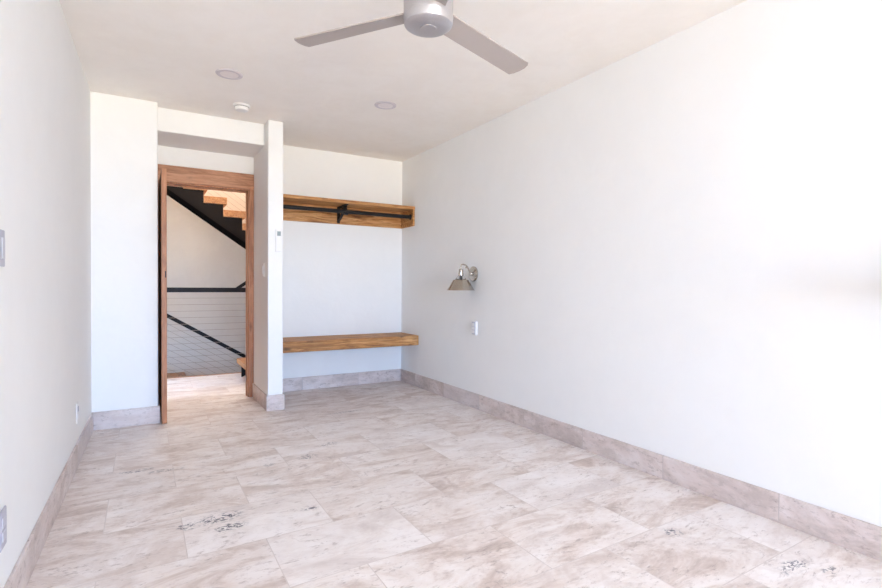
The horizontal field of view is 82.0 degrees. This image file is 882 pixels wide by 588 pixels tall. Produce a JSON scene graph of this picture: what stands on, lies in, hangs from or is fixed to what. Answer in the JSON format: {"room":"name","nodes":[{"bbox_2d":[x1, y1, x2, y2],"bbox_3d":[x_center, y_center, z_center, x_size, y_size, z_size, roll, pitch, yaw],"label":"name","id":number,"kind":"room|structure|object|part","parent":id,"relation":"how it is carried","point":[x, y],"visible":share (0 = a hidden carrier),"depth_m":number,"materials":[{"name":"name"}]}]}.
{"room":"empty bedroom","nodes":[
{"label":"empty bedroom","id":0,"kind":"room"},
{"bbox_2d":[0,0,91,587],"bbox_3d":[-0.144,-0.146,-0.714,0.120,2.460,10.025,0,1,-29],"label":"wall","id":1,"kind":"structure","parent":0,"point":[45,125],"depth_m":2.07,"materials":[{"name":"white paint"}]},
{"bbox_2d":[0,229,4,266],"bbox_3d":[-1.325,-0.139,1.527,0.009,0.112,0.092,0,1,-29],"label":"wall switch","id":2,"kind":"object","parent":1,"relation":"attached to","point":[2,232],"visible":1,"depth_m":1.53,"materials":[{"name":"grey plastic"}]},
{"bbox_2d":[0,505,6,552],"bbox_3d":[-1.337,0.716,1.549,0.008,0.118,0.072,0,1,-29],"label":"wall outlet","id":3,"kind":"object","parent":1,"relation":"attached to","point":[3,513],"visible":1,"depth_m":1.54,"materials":[{"name":"grey plastic"}]},
{"bbox_2d":[2,528,5,542],"bbox_3d":[-1.335,0.737,1.551,0.003,0.030,0.034,0,1,-29],"label":"receptacle","id":4,"kind":"object","parent":3,"relation":"attached to","point":[3,529],"depth_m":1.55,"materials":[{"name":"grey plastic"}]},
{"bbox_2d":[2,515,5,528],"bbox_3d":[-1.335,0.695,1.550,0.003,0.030,0.034,0,1,-29],"label":"receptacle","id":5,"kind":"object","parent":3,"relation":"attached to","point":[3,516],"depth_m":1.55,"materials":[{"name":"grey plastic"}]},
{"bbox_2d":[4,413,92,587],"bbox_3d":[-0.127,1.016,-0.606,0.012,0.133,9.850,0,1,-29],"label":"baseboard","id":6,"kind":"structure","parent":1,"relation":"attached to","point":[21,573],"depth_m":2.13,"materials":[{"name":"stone"}]},
{"bbox_2d":[76,402,78,423],"bbox_3d":[-2.158,0.704,3.015,0.008,0.118,0.072,0,1,-29],"label":"wall outlet","id":7,"kind":"object","parent":1,"relation":"attached to","point":[77,403],"visible":1,"depth_m":2.99,"materials":[{"name":"white plastic"}]},
{"bbox_2d":[90,91,157,411],"bbox_3d":[-2.563,-0.241,4.023,0.544,2.460,0.620,0,1,-30],"label":"wall","id":8,"kind":"structure","parent":0,"point":[124,130],"depth_m":3.78,"materials":[{"name":"white paint"}]},
{"bbox_2d":[92,406,159,430],"bbox_3d":[-2.354,0.928,3.803,0.436,0.133,0.012,0,1,-30],"label":"baseboard","id":9,"kind":"structure","parent":8,"relation":"attached to","point":[111,419],"depth_m":3.79,"materials":[{"name":"stone"}]},
{"bbox_2d":[158,145,253,174],"bbox_3d":[-2.337,-0.248,4.584,1.501,2.460,0.120,0,1,-30],"label":"wall","id":10,"kind":"structure","parent":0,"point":[173,156],"depth_m":4.61,"materials":[{"name":"white paint"}]},
{"bbox_2d":[158,164,253,423],"bbox_3d":[-1.994,-0.069,4.391,0.808,2.112,0.826,0,1,-30],"label":"door frame","id":11,"kind":"structure","parent":10,"relation":"attached to","point":[168,175],"depth_m":4.53,"materials":[{"name":"brown wood"}]},
{"bbox_3d":[-2.453,-0.002,4.439,0.044,1.970,0.022,0,1,-30],"label":"casing leg","id":12,"kind":"part","parent":11,"relation":"part of","materials":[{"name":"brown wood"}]},
{"bbox_3d":[-1.801,-0.003,4.822,0.039,1.970,0.022,0,1,-30],"label":"casing leg","id":13,"kind":"part","parent":11,"relation":"part of","materials":[{"name":"brown wood"}]},
{"bbox_2d":[167,190,245,375],"bbox_3d":[-3.807,0.375,7.468,7.000,7.100,0.120,0,1,-30],"label":"wall","id":14,"kind":"structure","parent":0,"point":[199,255],"depth_m":7.55,"materials":[{"name":"paint"}]},
{"bbox_2d":[167,186,245,248],"bbox_3d":[-2.958,-1.260,7.230,4.172,3.664,1.075,0,1,-30],"label":"staircase","id":15,"kind":"structure","parent":14,"relation":"attached to","point":[209,209],"depth_m":6.63,"materials":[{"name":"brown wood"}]},
{"bbox_2d":[158,107,263,156],"bbox_3d":[-2.002,-1.381,4.401,0.810,0.184,0.496,0,1,-30],"label":"wall","id":16,"kind":"structure","parent":0,"point":[177,129],"depth_m":4.24,"materials":[{"name":"white paint"}]},
{"bbox_2d":[254,120,282,394],"bbox_3d":[-1.594,-0.244,4.636,0.127,2.460,0.745,0,1,-30],"label":"wall partition","id":17,"kind":"structure","parent":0,"point":[268,162],"depth_m":4.34,"materials":[{"name":"white paint"}]},
{"bbox_2d":[253,383,284,410],"bbox_3d":[-1.595,0.920,4.641,0.151,0.133,0.737,0,1,-30],"label":"baseboard","id":18,"kind":"structure","parent":17,"relation":"attached to","point":[268,402],"depth_m":4.34,"materials":[{"name":"stone"}]},
{"bbox_2d":[275,229,281,251],"bbox_3d":[-1.382,-0.454,4.314,0.050,0.190,0.018,0,1,-30],"label":"thermostat","id":19,"kind":"object","parent":17,"relation":"attached to","point":[278,232],"visible":1,"depth_m":4.31,"materials":[{"name":"white plastic"}]},
{"bbox_3d":[-1.378,-0.420,4.308,0.042,0.112,0.003,0,1,-30],"label":"panel","id":20,"kind":"part","parent":19,"relation":"part of","materials":[{"name":"white plastic"}]},
{"bbox_2d":[283,145,401,378],"bbox_3d":[-1.060,-0.253,5.429,1.598,2.460,0.120,0,1,-30],"label":"wall","id":21,"kind":"structure","parent":0,"point":[339,279],"depth_m":5.36,"materials":[{"name":"white paint"}]},
{"bbox_2d":[283,369,400,391],"bbox_3d":[-1.081,0.912,5.363,1.466,0.133,0.012,0,1,-30],"label":"baseboard","id":22,"kind":"structure","parent":21,"relation":"attached to","point":[346,379],"depth_m":5.37,"materials":[{"name":"stone"}]},
{"bbox_2d":[283,194,414,228],"bbox_3d":[-0.996,-0.835,5.200,1.478,0.208,0.319,0,1,-30],"label":"closet shelf","id":23,"kind":"object","parent":21,"relation":"attached to","point":[299,208],"visible":0.74,"depth_m":5.24,"materials":[{"name":"brown wood"}]},
{"bbox_3d":[-0.947,-0.829,5.117,1.434,0.040,0.040,0,1,-30],"label":"hanging rod","id":24,"kind":"part","parent":23,"relation":"part of","materials":[{"name":"black metal"}]},
{"bbox_2d":[283,332,418,352],"bbox_3d":[-0.979,0.487,5.176,1.478,0.102,0.423,0,1,-30],"label":"bench","id":25,"kind":"object","parent":21,"relation":"attached to","point":[374,340],"visible":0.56,"depth_m":5.03,"materials":[{"name":"brown wood"}]},
{"bbox_2d":[59,0,746,161],"bbox_3d":[0.203,-1.456,0.652,7.016,0.120,12.070,0,1,-30],"label":"ceiling","id":26,"kind":"structure","parent":0,"point":[168,53],"depth_m":3.10,"materials":[{"name":"paint"}]},
{"bbox_2d":[215,69,242,79],"bbox_3d":[-1.397,-1.448,3.349,0.170,0.008,0.170,0,1,-30],"label":"recessed light","id":27,"kind":"object","parent":26,"relation":"in","point":[231,74],"visible":1,"depth_m":3.34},
{"bbox_2d":[233,103,249,112],"bbox_3d":[-1.545,-1.440,3.935,0.124,0.044,0.124,0,1,-30],"label":"smoke detector","id":28,"kind":"object","parent":26,"relation":"attached to","point":[240,107],"visible":1,"depth_m":3.90,"materials":[{"name":"white plastic"}]},
{"bbox_3d":[-1.545,-1.456,3.935,0.124,0.013,0.124,0,1,-30],"label":"mounting plate","id":29,"kind":"part","parent":28,"relation":"part of","materials":[{"name":"white plastic"}]},
{"bbox_2d":[374,101,395,108],"bbox_3d":[-0.428,-1.450,3.907,0.170,0.008,0.170,0,1,-30],"label":"recessed light","id":30,"kind":"object","parent":26,"relation":"in","point":[382,104],"visible":1,"depth_m":3.90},
{"bbox_2d":[294,0,527,73],"bbox_3d":[0.084,-1.233,2.022,1.066,0.374,1.212,0,1,-30],"label":"ceiling fan","id":31,"kind":"object","parent":26,"relation":"hanging from","point":[421,18],"visible":1,"depth_m":2.12,"materials":[{"name":"silver metal"}]},
{"bbox_3d":[-0.384,-1.115,2.145,0.559,0.033,0.129,1,1,26],"label":"fan blade","id":32,"kind":"part","parent":31,"relation":"part of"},
{"bbox_3d":[0.037,-1.103,1.623,0.118,0.030,0.607,0,1,-12],"label":"fan blade","id":33,"kind":"part","parent":31,"relation":"part of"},
{"bbox_3d":[0.201,-1.113,2.296,0.112,0.029,0.605,1,1,40],"label":"fan blade","id":34,"kind":"part","parent":31,"relation":"part of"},
{"bbox_2d":[26,373,881,587],"bbox_3d":[0.184,1.123,0.694,7.016,0.120,12.070,0,1,-30],"label":"floor","id":35,"kind":"structure","parent":0,"point":[393,484],"depth_m":2.41,"materials":[{"name":"stone"}]},
{"bbox_2d":[167,372,240,378],"bbox_3d":[-2.791,1.055,5.939,4.000,0.204,0.030,0,1,-30],"label":"trim","id":36,"kind":"structure","parent":35,"relation":"attached to","point":[239,372],"depth_m":5.93,"materials":[{"name":"brown wood"}]},
{"bbox_2d":[167,281,245,377],"bbox_3d":[-3.227,0.272,5.592,2.800,1.404,0.045,0,1,-30],"label":"cable railing","id":37,"kind":"object","parent":35,"relation":"on","point":[239,288],"visible":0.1,"depth_m":5.88,"materials":[{"name":"black metal"}]},
{"bbox_3d":[-3.311,-0.045,5.536,2.600,0.054,0.045,0,1,-30],"label":"rail","id":38,"kind":"part","parent":37,"relation":"part of","materials":[{"name":"black metal"}]},
{"bbox_3d":[-2.232,-0.231,6.166,0.500,0.403,0.040,0,1,-30],"label":"sloping rail","id":39,"kind":"part","parent":37,"relation":"part of","materials":[{"name":"black metal"}]},
{"bbox_2d":[237,357,245,376],"bbox_3d":[-1.850,0.624,5.886,0.850,0.680,0.800,0,1,-30],"label":"staircase","id":40,"kind":"structure","parent":35,"relation":"on","point":[241,361],"depth_m":5.86,"materials":[{"name":"brown wood"}]},
{"bbox_2d":[401,0,881,526],"bbox_3d":[2.290,-0.160,1.187,0.120,2.460,10.831,0,1,-30],"label":"wall","id":41,"kind":"structure","parent":0,"point":[674,246],"depth_m":2.68,"materials":[{"name":"white paint"}]},
{"bbox_2d":[447,264,477,289],"bbox_3d":[0.177,-0.148,4.407,0.260,0.231,0.248,0,1,-30],"label":"wall sconce","id":42,"kind":"object","parent":41,"relation":"attached to","point":[460,283],"visible":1,"depth_m":4.37,"materials":[{"name":"silver metal"}]},
{"bbox_3d":[0.172,-0.078,4.405,0.248,0.092,0.248,0,1,-30],"label":"lamp shade","id":43,"kind":"part","parent":42,"relation":"part of","materials":[{"name":"silver metal"}]},
{"bbox_2d":[458,269,463,275],"bbox_3d":[0.173,-0.187,4.404,0.046,0.064,0.046,0,1,-30],"label":"socket","id":44,"kind":"object","parent":42,"relation":"attached to","point":[460,273],"depth_m":4.39,"materials":[{"name":"silver metal"}]},
{"bbox_3d":[0.223,-0.213,4.433,0.129,0.100,0.028,0,1,-30],"label":"arm","id":45,"kind":"part","parent":42,"relation":"part of","materials":[{"name":"silver metal"}]},
{"bbox_2d":[471,321,477,334],"bbox_3d":[0.292,0.298,4.447,0.025,0.122,0.070,0,1,-30],"label":"wall switch","id":46,"kind":"object","parent":41,"relation":"attached to","point":[474,324],"visible":1,"depth_m":4.42,"materials":[{"name":"white plastic"}]},
{"bbox_2d":[401,369,881,560],"bbox_3d":[2.220,1.004,1.180,0.012,0.133,10.549,0,1,-30],"label":"baseboard","id":47,"kind":"structure","parent":41,"relation":"attached to","point":[862,537],"depth_m":2.66,"materials":[{"name":"stone"}]},
{"bbox_3d":[-3.327,3.992,6.665,7.000,0.100,2.120,0,1,-30],"label":"floor","id":48,"kind":"structure","parent":0,"visible":0},
{"bbox_2d":[167,314,245,377],"bbox_3d":[-2.703,1.475,7.408,4.041,3.557,1.102,0,1,-30],"label":"railing","id":49,"kind":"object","parent":48,"relation":"on","point":[170,375],"depth_m":6.58,"materials":[{"name":"black metal"}]},
{"bbox_3d":[-2.834,0.697,6.701,3.100,1.980,0.045,0,1,-30],"label":"rail","id":50,"kind":"part","parent":49,"relation":"part of","materials":[{"name":"black metal"}]}
]}

